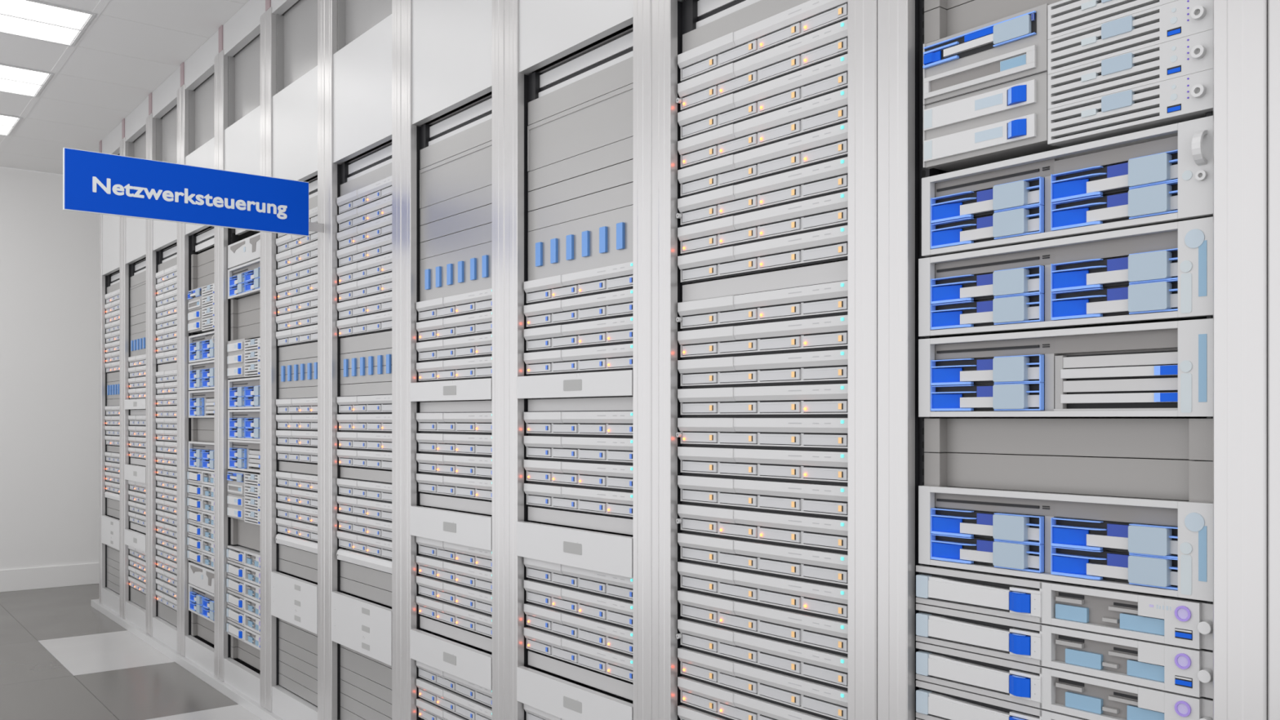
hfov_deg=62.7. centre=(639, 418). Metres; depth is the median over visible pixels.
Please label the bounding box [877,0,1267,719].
rack
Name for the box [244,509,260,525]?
module
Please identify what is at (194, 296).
cage
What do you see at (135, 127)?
rack
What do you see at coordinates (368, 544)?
server
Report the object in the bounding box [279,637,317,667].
plate
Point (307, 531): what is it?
server
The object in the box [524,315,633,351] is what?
server
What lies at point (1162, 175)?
chassis
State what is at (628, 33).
shelf
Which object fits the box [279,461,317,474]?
plate
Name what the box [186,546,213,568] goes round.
server
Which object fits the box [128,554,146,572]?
server
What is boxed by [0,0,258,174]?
ceiling
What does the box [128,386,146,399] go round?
server
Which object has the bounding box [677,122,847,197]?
server
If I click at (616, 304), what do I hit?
server
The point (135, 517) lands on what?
server
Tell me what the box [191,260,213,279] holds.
plate
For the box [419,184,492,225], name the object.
plate
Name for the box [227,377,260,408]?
chassis
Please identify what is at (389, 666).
plate
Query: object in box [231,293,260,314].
plate
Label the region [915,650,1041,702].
tray
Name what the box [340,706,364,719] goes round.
plate
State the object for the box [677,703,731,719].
server
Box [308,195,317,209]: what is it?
plate
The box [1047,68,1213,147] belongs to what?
module
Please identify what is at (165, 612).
plate
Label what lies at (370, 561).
cable tray
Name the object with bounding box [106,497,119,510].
plate
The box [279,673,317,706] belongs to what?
plate
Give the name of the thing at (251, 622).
server
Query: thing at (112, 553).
plate
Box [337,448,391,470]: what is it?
server
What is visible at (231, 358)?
tray
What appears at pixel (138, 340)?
plate
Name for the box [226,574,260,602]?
server
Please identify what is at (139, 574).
server
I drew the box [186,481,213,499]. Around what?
server
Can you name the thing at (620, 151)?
plate
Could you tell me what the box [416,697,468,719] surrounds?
server
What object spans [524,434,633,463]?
server
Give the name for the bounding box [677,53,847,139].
server
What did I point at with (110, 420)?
server
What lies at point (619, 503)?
server
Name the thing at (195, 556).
tray
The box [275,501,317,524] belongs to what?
server
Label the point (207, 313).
module
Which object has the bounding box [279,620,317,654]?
plate
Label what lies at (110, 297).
server
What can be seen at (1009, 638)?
tray
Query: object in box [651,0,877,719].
rack
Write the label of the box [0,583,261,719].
floor
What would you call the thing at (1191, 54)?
module
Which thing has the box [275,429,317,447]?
server
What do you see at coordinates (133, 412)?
plate
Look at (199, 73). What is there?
rack
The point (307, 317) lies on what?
server
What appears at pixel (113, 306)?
server
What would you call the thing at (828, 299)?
server
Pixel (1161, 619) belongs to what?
server
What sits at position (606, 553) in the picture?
panel
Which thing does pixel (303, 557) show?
plate
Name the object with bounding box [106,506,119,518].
plate
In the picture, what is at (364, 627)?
panel
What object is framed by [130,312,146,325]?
plate
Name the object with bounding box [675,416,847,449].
server
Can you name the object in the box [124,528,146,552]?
panel
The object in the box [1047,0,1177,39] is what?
module
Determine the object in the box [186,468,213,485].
server
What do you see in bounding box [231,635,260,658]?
plate
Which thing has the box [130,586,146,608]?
plate
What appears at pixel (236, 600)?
tray
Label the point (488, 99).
shelf
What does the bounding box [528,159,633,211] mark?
plate
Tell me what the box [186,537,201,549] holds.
tray
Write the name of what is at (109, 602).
rack
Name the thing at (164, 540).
server
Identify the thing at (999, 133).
tray
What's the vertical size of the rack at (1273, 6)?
2.875 m
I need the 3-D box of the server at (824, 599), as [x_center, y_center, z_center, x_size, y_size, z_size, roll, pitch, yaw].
[0.391,0.326,2.137,0.430,0.060,0.462,0,0,-38]
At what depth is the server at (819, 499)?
1.99 m
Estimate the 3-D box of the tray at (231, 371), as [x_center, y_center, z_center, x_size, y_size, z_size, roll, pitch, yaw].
[-1.712,-0.197,4.445,0.006,0.034,0.196,0,0,-38]
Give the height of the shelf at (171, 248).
0.004 m
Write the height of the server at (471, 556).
0.060 m
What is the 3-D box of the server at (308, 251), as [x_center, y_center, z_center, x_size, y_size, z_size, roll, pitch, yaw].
[-1.098,-0.607,4.020,0.430,0.060,0.462,0,0,-38]
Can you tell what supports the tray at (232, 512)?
on the server at (235, 497)
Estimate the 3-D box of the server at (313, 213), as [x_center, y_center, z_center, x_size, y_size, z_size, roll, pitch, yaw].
[-1.098,-0.726,4.020,0.430,0.060,0.462,0,0,-38]
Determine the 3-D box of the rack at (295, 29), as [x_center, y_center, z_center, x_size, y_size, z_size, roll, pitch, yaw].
[-0.973,-0.262,4.118,0.814,2.875,0.600,0,0,-38]
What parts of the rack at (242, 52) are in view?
post, mounting rail, panel, fascia panel, head panel, post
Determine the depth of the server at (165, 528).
5.33 m
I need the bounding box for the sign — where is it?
[62,147,324,236]
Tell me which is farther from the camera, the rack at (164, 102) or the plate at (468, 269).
the rack at (164, 102)
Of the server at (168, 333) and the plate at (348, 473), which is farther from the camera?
the server at (168, 333)
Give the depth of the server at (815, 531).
1.99 m
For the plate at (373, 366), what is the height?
0.103 m
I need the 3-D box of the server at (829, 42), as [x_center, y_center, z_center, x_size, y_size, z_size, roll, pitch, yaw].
[0.389,-0.668,2.138,0.432,0.060,0.467,0,0,-38]
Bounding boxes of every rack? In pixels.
[90,121,122,624]
[119,96,148,641]
[145,66,180,662]
[177,29,218,688]
[214,0,265,719]
[261,0,324,719]
[324,0,401,719]
[401,0,504,719]
[504,0,651,719]
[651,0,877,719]
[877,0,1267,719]
[1267,0,1279,719]
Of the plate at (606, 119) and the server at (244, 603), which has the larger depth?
the server at (244, 603)
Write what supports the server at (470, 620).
in the rack at (453, 51)
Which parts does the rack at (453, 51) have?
post, mounting rail, fascia panel, post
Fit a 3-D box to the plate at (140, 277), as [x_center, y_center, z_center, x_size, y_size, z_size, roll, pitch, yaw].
[-2.745,-0.770,5.776,0.002,0.058,0.461,0,0,-38]
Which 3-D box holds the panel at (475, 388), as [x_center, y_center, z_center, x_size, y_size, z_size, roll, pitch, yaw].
[-0.527,-0.077,2.941,0.024,0.055,0.473,0,0,-38]
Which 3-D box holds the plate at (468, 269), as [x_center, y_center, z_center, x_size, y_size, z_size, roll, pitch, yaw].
[-0.515,-0.409,2.950,0.009,0.125,0.461,0,0,-38]
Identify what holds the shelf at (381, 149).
attached to the rack at (363, 37)
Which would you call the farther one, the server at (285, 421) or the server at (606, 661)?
the server at (285, 421)
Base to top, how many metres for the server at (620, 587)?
0.060 m
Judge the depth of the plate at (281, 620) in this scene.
3.90 m
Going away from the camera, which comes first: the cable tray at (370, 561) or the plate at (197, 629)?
the cable tray at (370, 561)
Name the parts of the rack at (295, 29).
post, mounting rail, head panel, panel, fascia panel, post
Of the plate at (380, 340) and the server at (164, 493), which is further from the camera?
the server at (164, 493)
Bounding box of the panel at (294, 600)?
[271,570,317,634]
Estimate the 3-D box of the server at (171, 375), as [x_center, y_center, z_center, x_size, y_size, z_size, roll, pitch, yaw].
[-2.214,-0.213,5.432,0.430,0.060,0.462,0,0,-38]
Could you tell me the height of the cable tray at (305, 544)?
0.038 m
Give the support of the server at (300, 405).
in the rack at (295, 29)
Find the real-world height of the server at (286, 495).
0.060 m
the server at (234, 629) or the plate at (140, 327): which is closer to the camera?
the server at (234, 629)
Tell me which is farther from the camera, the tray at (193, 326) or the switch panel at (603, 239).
the tray at (193, 326)
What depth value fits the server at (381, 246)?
3.42 m
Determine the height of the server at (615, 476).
0.060 m
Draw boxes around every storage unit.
[188,561,213,593]
[227,232,260,268]
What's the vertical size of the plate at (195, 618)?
0.057 m
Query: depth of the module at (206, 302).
4.76 m
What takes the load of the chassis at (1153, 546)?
in the rack at (1239, 113)
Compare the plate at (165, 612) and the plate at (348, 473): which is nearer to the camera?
the plate at (348, 473)
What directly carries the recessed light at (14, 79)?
in the ceiling
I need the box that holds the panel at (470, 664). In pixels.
[409,628,492,690]
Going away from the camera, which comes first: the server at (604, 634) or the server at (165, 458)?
the server at (604, 634)
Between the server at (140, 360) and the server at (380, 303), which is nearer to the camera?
the server at (380, 303)
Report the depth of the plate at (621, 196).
2.47 m
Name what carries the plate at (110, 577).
attached to the rack at (109, 602)
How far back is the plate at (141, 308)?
5.81 m
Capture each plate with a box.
[106,282,119,293]
[106,371,119,382]
[106,381,119,399]
[106,398,119,405]
[106,445,119,452]
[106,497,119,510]
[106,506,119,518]
[106,546,119,562]
[106,557,119,569]
[106,564,119,577]
[106,572,119,586]
[106,579,119,593]
[129,281,146,307]
[130,270,146,287]
[130,302,146,316]
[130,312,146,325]
[130,321,146,334]
[130,331,146,356]
[130,409,146,415]
[130,457,146,466]
[130,522,146,533]
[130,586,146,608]
[157,257,177,272]
[157,362,177,371]
[157,601,177,626]
[191,248,213,266]
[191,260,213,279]
[191,273,213,289]
[191,417,213,430]
[191,430,213,442]
[191,611,213,631]
[191,622,213,644]
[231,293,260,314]
[231,308,260,327]
[231,323,260,340]
[231,517,260,551]
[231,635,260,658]
[231,646,260,670]
[278,356,317,388]
[279,342,317,361]
[279,386,317,398]
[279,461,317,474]
[279,544,317,569]
[279,558,317,582]
[279,618,317,636]
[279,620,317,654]
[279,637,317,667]
[279,648,317,679]
[279,661,317,693]
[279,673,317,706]
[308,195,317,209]
[340,162,391,196]
[340,330,391,353]
[340,347,391,384]
[340,381,391,395]
[340,466,391,483]
[340,560,391,591]
[340,577,391,606]
[340,644,391,668]
[340,646,391,689]
[340,666,391,703]
[340,679,391,718]
[340,692,391,719]
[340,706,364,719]
[419,118,492,168]
[419,140,492,208]
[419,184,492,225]
[419,203,492,242]
[419,222,492,259]
[419,241,492,302]
[419,400,492,412]
[419,493,492,515]
[419,615,492,652]
[527,83,633,171]
[528,56,633,125]
[528,136,633,191]
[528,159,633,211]
[528,182,633,231]
[528,396,633,411]
[528,506,633,535]
[528,650,633,700]
[682,0,809,53]
[682,260,847,302]
[924,0,973,12]
[924,0,1062,44]
[924,418,1213,460]
[924,452,1213,502]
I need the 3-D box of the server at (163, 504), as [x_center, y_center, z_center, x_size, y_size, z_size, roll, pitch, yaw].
[-2.214,0.445,5.432,0.430,0.060,0.462,0,0,-38]
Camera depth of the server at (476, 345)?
2.95 m
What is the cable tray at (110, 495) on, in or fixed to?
in the rack at (109, 602)
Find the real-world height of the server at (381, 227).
0.060 m
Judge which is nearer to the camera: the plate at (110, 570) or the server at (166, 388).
the server at (166, 388)
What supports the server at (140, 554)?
in the rack at (135, 127)
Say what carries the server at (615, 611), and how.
in the rack at (550, 46)
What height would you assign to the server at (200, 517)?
0.060 m
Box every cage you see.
[187,286,209,333]
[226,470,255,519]
[923,3,1062,172]
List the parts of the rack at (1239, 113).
post, mounting rail, mounting rail, post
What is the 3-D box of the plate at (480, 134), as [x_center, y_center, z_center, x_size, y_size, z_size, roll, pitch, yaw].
[-0.512,-0.770,2.952,0.002,0.058,0.461,0,0,-38]
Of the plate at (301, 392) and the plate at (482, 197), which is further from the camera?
the plate at (301, 392)
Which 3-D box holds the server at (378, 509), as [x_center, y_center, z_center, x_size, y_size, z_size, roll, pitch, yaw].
[-0.726,0.293,3.549,0.430,0.060,0.462,0,0,-38]
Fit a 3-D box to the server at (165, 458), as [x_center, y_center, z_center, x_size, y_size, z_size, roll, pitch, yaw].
[-2.214,0.206,5.432,0.430,0.060,0.462,0,0,-38]
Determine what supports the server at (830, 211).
in the rack at (670, 19)
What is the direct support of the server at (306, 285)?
in the rack at (295, 29)
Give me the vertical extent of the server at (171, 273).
0.060 m
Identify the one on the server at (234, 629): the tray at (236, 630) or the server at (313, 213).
the tray at (236, 630)
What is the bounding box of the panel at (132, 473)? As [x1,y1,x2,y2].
[124,464,146,483]
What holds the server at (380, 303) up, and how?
in the rack at (363, 37)
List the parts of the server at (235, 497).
slot frame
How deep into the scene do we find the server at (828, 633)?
1.99 m
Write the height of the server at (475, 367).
0.060 m
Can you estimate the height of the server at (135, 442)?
0.060 m
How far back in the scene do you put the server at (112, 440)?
6.29 m
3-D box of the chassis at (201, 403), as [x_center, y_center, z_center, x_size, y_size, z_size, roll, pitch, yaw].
[-1.840,-0.065,4.957,0.433,0.126,0.464,0,0,-38]
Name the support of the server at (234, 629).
in the rack at (242, 52)
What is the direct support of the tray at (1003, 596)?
on the server at (1161, 619)
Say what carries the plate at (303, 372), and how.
in the rack at (295, 29)
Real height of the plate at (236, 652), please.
0.047 m
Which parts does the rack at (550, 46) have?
post, mounting rail, fascia panel, post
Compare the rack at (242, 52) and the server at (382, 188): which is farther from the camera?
the rack at (242, 52)
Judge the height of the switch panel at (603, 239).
0.125 m
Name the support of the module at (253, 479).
in the rack at (242, 52)
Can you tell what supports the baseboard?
attached to the wall
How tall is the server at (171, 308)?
0.060 m
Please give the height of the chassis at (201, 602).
0.126 m
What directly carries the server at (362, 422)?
in the rack at (363, 37)
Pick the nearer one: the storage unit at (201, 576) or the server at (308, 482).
the server at (308, 482)
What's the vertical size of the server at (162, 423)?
0.060 m
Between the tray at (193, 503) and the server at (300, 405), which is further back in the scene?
the tray at (193, 503)
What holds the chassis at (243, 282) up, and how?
in the rack at (242, 52)
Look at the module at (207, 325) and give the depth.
4.76 m
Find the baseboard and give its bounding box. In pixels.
[0,562,98,591]
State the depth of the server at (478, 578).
2.95 m
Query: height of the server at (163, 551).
0.060 m
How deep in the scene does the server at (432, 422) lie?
2.95 m
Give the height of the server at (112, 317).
0.060 m
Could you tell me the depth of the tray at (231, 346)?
4.44 m
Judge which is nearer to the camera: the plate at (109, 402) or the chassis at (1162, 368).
the chassis at (1162, 368)
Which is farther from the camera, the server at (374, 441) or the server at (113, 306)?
the server at (113, 306)
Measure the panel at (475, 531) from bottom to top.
0.086 m
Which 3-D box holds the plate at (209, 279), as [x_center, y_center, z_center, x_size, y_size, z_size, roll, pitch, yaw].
[-1.991,-0.637,4.840,0.022,0.052,0.456,0,0,-38]
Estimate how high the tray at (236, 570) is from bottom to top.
0.038 m
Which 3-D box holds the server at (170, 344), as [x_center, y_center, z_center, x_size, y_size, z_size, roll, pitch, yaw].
[-2.214,-0.369,5.432,0.430,0.060,0.462,0,0,-38]
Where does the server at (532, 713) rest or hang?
in the rack at (550, 46)
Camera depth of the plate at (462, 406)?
2.95 m
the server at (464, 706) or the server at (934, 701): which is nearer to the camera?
the server at (934, 701)
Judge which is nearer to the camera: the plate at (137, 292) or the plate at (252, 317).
the plate at (252, 317)
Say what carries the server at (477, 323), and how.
in the rack at (453, 51)
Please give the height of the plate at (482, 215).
0.049 m
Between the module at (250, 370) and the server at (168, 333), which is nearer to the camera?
the module at (250, 370)
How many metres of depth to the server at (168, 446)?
5.33 m
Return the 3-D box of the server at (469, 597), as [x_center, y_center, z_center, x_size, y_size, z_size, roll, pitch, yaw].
[-0.354,0.496,3.078,0.430,0.060,0.462,0,0,-38]
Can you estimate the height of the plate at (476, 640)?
0.035 m
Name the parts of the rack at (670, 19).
post, mounting rail, post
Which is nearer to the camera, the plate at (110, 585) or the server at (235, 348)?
the server at (235, 348)
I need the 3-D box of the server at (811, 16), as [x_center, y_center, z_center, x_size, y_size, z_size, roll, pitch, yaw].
[0.391,-0.728,2.137,0.430,0.060,0.462,0,0,-38]
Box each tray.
[103,491,119,501]
[186,471,201,481]
[186,484,201,495]
[186,497,201,508]
[186,511,201,522]
[186,524,201,536]
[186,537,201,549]
[186,550,201,563]
[187,310,201,320]
[187,320,201,331]
[226,342,243,351]
[226,354,243,364]
[226,366,243,376]
[226,495,243,506]
[226,506,243,518]
[226,548,244,563]
[226,563,244,577]
[226,578,244,593]
[226,593,244,608]
[226,608,244,624]
[226,622,244,639]
[275,533,317,554]
[336,548,391,573]
[915,573,1041,617]
[915,612,1041,659]
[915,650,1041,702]
[915,688,1041,719]
[923,79,1036,131]
[923,113,1036,162]
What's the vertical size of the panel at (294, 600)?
0.167 m
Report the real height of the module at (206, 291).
0.050 m
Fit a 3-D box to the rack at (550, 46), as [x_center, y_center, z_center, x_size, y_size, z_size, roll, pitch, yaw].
[0.143,-0.262,2.706,0.814,2.875,0.600,0,0,-38]
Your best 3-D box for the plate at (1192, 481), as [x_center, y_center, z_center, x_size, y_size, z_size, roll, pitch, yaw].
[0.614,0.084,1.545,0.022,0.054,0.456,0,0,-38]
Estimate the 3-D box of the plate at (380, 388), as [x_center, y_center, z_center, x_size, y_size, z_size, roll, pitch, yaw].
[-0.884,-0.095,3.423,0.002,0.039,0.461,0,0,-38]
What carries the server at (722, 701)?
in the rack at (670, 19)
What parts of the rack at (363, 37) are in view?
post, mounting rail, fascia panel, post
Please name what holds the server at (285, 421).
in the rack at (295, 29)
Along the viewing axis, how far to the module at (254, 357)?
4.28 m
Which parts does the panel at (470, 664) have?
label plate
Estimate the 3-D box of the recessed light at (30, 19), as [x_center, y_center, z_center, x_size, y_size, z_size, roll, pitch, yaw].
[-2.811,-1.699,4.305,0.960,0.010,0.485,0,0,-38]
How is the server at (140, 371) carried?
in the rack at (135, 127)
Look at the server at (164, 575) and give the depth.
5.33 m
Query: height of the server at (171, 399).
0.060 m
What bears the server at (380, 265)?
in the rack at (363, 37)
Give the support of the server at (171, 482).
in the rack at (164, 102)
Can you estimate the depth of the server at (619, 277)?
2.47 m
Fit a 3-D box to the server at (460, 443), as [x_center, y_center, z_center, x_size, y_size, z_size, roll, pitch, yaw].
[-0.354,0.071,3.078,0.430,0.060,0.462,0,0,-38]
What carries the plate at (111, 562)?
attached to the rack at (109, 602)
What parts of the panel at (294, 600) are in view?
label plate, label plate, label plate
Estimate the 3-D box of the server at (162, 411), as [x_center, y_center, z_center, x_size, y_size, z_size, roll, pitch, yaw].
[-2.214,-0.034,5.432,0.430,0.060,0.462,0,0,-38]
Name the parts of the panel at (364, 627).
label plate, label plate, label plate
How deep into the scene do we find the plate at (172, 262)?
5.33 m
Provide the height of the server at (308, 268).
0.060 m
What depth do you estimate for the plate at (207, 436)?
4.93 m
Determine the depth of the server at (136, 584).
5.80 m
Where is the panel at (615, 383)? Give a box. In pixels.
[516,369,633,398]
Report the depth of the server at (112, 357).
6.29 m
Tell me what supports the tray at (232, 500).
on the server at (235, 497)
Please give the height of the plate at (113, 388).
0.103 m
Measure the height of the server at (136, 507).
0.060 m
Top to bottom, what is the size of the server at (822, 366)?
0.060 m
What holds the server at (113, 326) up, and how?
in the rack at (109, 602)
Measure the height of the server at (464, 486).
0.060 m
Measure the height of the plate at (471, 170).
0.116 m
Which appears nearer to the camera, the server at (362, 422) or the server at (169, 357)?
the server at (362, 422)
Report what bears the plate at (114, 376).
attached to the rack at (109, 602)
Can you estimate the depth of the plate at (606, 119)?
2.48 m
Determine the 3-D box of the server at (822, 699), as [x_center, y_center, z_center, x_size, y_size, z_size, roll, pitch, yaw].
[0.391,0.505,2.137,0.430,0.060,0.462,0,0,-38]
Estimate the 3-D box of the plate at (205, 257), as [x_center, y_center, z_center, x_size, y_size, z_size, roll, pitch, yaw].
[-1.991,-0.750,4.840,0.022,0.058,0.456,0,0,-38]
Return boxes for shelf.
[163,244,177,251]
[195,226,213,235]
[307,177,317,183]
[346,142,391,164]
[427,93,492,142]
[537,26,633,98]
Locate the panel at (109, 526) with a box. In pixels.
[101,515,119,550]
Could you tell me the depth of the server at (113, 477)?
6.28 m
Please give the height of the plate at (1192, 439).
0.055 m
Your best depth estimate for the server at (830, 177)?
1.99 m
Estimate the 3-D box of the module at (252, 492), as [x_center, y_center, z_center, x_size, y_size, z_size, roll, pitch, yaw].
[-1.408,0.302,4.388,0.420,0.050,0.235,0,0,-38]
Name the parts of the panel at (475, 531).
label plate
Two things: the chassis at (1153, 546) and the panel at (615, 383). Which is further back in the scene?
the panel at (615, 383)
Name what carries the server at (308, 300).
in the rack at (295, 29)
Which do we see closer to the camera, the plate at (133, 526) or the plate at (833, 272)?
the plate at (833, 272)
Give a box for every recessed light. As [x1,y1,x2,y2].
[0,0,96,46]
[0,62,53,97]
[0,113,22,136]
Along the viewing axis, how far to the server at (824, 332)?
1.99 m
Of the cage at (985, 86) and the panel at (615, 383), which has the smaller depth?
the cage at (985, 86)
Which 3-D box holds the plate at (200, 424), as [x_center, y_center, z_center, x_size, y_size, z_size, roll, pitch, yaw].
[-1.991,0.028,4.840,0.022,0.055,0.456,0,0,-38]
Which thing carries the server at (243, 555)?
in the rack at (242, 52)
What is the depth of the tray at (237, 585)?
4.44 m
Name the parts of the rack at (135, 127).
post, mounting rail, cover panel, fascia panel, panel, head panel, post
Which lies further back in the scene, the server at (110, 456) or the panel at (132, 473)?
the server at (110, 456)
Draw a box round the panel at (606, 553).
[516,520,633,577]
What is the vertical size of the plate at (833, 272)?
0.035 m
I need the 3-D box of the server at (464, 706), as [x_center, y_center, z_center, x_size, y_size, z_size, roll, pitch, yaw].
[-0.354,0.802,3.078,0.430,0.060,0.462,0,0,-38]
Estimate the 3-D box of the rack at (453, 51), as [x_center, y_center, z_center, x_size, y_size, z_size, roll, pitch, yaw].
[-0.229,-0.262,3.177,0.814,2.875,0.600,0,0,-38]
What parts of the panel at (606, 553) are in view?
label plate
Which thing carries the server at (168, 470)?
in the rack at (164, 102)
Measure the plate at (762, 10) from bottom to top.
0.046 m
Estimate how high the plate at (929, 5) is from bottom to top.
0.056 m
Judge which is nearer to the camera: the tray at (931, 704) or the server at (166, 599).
the tray at (931, 704)
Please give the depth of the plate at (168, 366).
5.33 m
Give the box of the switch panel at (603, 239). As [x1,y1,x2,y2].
[528,204,633,280]
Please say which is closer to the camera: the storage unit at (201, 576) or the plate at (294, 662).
the plate at (294, 662)
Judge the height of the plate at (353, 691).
0.043 m
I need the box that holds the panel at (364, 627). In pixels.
[331,591,391,666]
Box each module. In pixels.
[201,283,213,297]
[201,294,213,309]
[201,306,213,319]
[201,317,213,331]
[244,337,260,352]
[244,350,260,364]
[244,363,260,377]
[244,472,260,487]
[244,484,260,500]
[244,497,260,512]
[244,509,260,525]
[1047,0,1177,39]
[1047,0,1213,74]
[1047,29,1213,109]
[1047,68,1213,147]
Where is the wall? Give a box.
[0,166,98,570]
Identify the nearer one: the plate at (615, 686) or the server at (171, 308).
the plate at (615, 686)
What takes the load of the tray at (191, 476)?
on the server at (199, 476)
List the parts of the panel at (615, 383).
label plate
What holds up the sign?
attached to the rack at (295, 29)
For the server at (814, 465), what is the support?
in the rack at (670, 19)
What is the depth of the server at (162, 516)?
5.32 m
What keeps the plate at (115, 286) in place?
attached to the rack at (109, 602)
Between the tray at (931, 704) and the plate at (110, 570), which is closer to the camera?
the tray at (931, 704)
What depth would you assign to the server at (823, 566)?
1.99 m
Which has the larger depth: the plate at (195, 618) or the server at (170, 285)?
the server at (170, 285)
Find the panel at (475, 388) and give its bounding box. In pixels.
[409,377,492,401]
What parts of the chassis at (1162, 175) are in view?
pull handle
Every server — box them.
[104,288,119,303]
[104,299,119,313]
[104,310,119,323]
[104,320,119,333]
[104,330,119,343]
[104,340,119,353]
[104,351,119,363]
[104,360,119,373]
[104,405,119,415]
[104,415,119,425]
[104,425,119,435]
[104,435,119,445]
[104,451,119,462]
[104,461,119,473]
[104,471,119,483]
[104,480,119,493]
[128,354,146,367]
[128,364,146,377]
[128,376,146,388]
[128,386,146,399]
[128,414,146,426]
[128,425,146,436]
[128,435,146,448]
[128,446,146,458]
[128,480,146,493]
[128,489,146,504]
[128,500,146,515]
[128,511,146,526]
[128,546,146,560]
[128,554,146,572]
[128,564,146,582]
[128,575,146,594]
[155,264,177,284]
[155,276,177,295]
[155,288,177,306]
[155,301,177,318]
[155,313,177,329]
[155,325,177,342]
[155,337,177,353]
[155,349,177,364]
[155,368,177,382]
[155,381,177,394]
[155,393,177,405]
[155,405,177,417]
[155,417,177,429]
[155,429,177,441]
[155,440,177,453]
[155,452,177,466]
[155,463,177,477]
[155,475,177,489]
[155,486,177,502]
[155,497,177,514]
[155,509,177,526]
[155,520,177,537]
[155,532,177,550]
[155,543,177,562]
[155,555,177,574]
[155,566,177,586]
[155,577,177,598]
[155,589,177,610]
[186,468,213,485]
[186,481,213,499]
[186,494,213,513]
[186,507,213,527]
[186,520,213,541]
[186,533,213,555]
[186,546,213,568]
[226,337,253,378]
[226,545,260,570]
[226,560,260,586]
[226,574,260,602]
[226,589,260,617]
[226,604,260,634]
[226,619,260,650]
[275,231,317,253]
[275,240,317,269]
[275,257,317,284]
[275,274,317,300]
[275,290,317,315]
[275,307,317,331]
[275,324,317,346]
[275,397,317,413]
[275,413,317,430]
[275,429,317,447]
[275,444,317,463]
[275,471,317,491]
[275,485,317,508]
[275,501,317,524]
[275,516,317,541]
[277,206,317,237]
[337,175,391,213]
[337,195,391,231]
[337,214,391,249]
[337,233,391,266]
[337,253,391,284]
[337,272,391,302]
[337,291,391,319]
[337,311,391,337]
[337,394,391,413]
[337,413,391,431]
[337,431,391,451]
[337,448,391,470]
[337,477,391,502]
[337,494,391,521]
[337,512,391,540]
[337,529,391,559]
[416,288,492,321]
[416,310,492,342]
[416,333,492,361]
[416,355,492,382]
[416,411,492,433]
[416,431,492,456]
[416,452,492,478]
[416,472,492,501]
[416,536,492,570]
[416,554,492,592]
[416,574,492,615]
[416,594,492,637]
[416,649,492,707]
[416,677,492,719]
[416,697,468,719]
[524,261,633,304]
[524,288,633,328]
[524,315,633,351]
[524,342,633,375]
[524,410,633,436]
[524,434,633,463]
[524,457,633,491]
[524,481,633,518]
[524,557,633,601]
[524,578,633,628]
[524,602,633,656]
[524,626,633,683]
[524,682,633,719]
[675,19,847,111]
[675,156,847,226]
[675,280,847,330]
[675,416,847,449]
[675,502,847,552]
[675,617,847,688]
[677,0,847,81]
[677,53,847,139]
[677,88,847,168]
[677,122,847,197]
[677,191,847,255]
[677,224,847,284]
[677,314,847,359]
[677,347,847,387]
[677,382,847,416]
[677,444,847,484]
[677,474,847,518]
[677,531,847,586]
[677,560,847,620]
[677,588,847,654]
[677,646,847,719]
[677,675,835,719]
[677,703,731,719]
[915,564,1213,650]
[915,603,1213,698]
[915,641,1213,719]
[915,680,1088,719]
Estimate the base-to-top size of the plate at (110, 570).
0.043 m
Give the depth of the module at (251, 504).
4.28 m
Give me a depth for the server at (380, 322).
3.43 m
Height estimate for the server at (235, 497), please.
0.200 m
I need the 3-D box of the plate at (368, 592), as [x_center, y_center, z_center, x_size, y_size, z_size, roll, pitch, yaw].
[-0.884,0.567,3.423,0.002,0.046,0.461,0,0,-38]
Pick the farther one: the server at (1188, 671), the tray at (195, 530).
the tray at (195, 530)
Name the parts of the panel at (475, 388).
label plate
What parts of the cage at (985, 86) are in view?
slot frame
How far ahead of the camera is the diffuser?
6.07 m
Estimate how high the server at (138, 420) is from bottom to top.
0.060 m
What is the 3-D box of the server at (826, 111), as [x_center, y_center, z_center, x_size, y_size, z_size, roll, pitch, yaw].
[0.391,-0.549,2.137,0.430,0.060,0.462,0,0,-38]
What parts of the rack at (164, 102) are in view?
post, mounting rail, fascia panel, panel, head panel, post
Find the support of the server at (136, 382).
in the rack at (135, 127)
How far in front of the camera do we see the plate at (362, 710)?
3.47 m
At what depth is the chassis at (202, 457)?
4.86 m
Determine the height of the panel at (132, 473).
0.086 m
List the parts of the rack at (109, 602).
panel, post, mounting rail, panel, fascia panel, head panel, post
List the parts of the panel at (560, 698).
label plate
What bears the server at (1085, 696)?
in the rack at (1239, 113)
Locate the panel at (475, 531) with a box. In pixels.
[409,505,492,551]
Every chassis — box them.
[188,330,213,363]
[188,360,213,390]
[188,389,213,417]
[188,441,213,471]
[188,583,213,622]
[227,258,260,299]
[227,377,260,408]
[227,408,260,440]
[227,439,260,472]
[918,216,1213,337]
[918,318,1213,417]
[918,485,1213,601]
[921,115,1213,257]
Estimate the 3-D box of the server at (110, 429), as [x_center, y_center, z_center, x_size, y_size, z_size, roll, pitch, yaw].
[-2.958,0.074,6.373,0.430,0.060,0.462,0,0,-38]
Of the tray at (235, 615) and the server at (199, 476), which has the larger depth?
the server at (199, 476)
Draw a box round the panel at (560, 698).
[516,666,633,719]
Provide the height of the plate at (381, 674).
0.064 m
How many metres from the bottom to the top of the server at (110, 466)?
0.060 m
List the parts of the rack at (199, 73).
post, mounting rail, panel, fascia panel, head panel, post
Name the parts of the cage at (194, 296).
slot frame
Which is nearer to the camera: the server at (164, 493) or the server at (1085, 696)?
the server at (1085, 696)
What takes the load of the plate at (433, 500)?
attached to the rack at (453, 51)

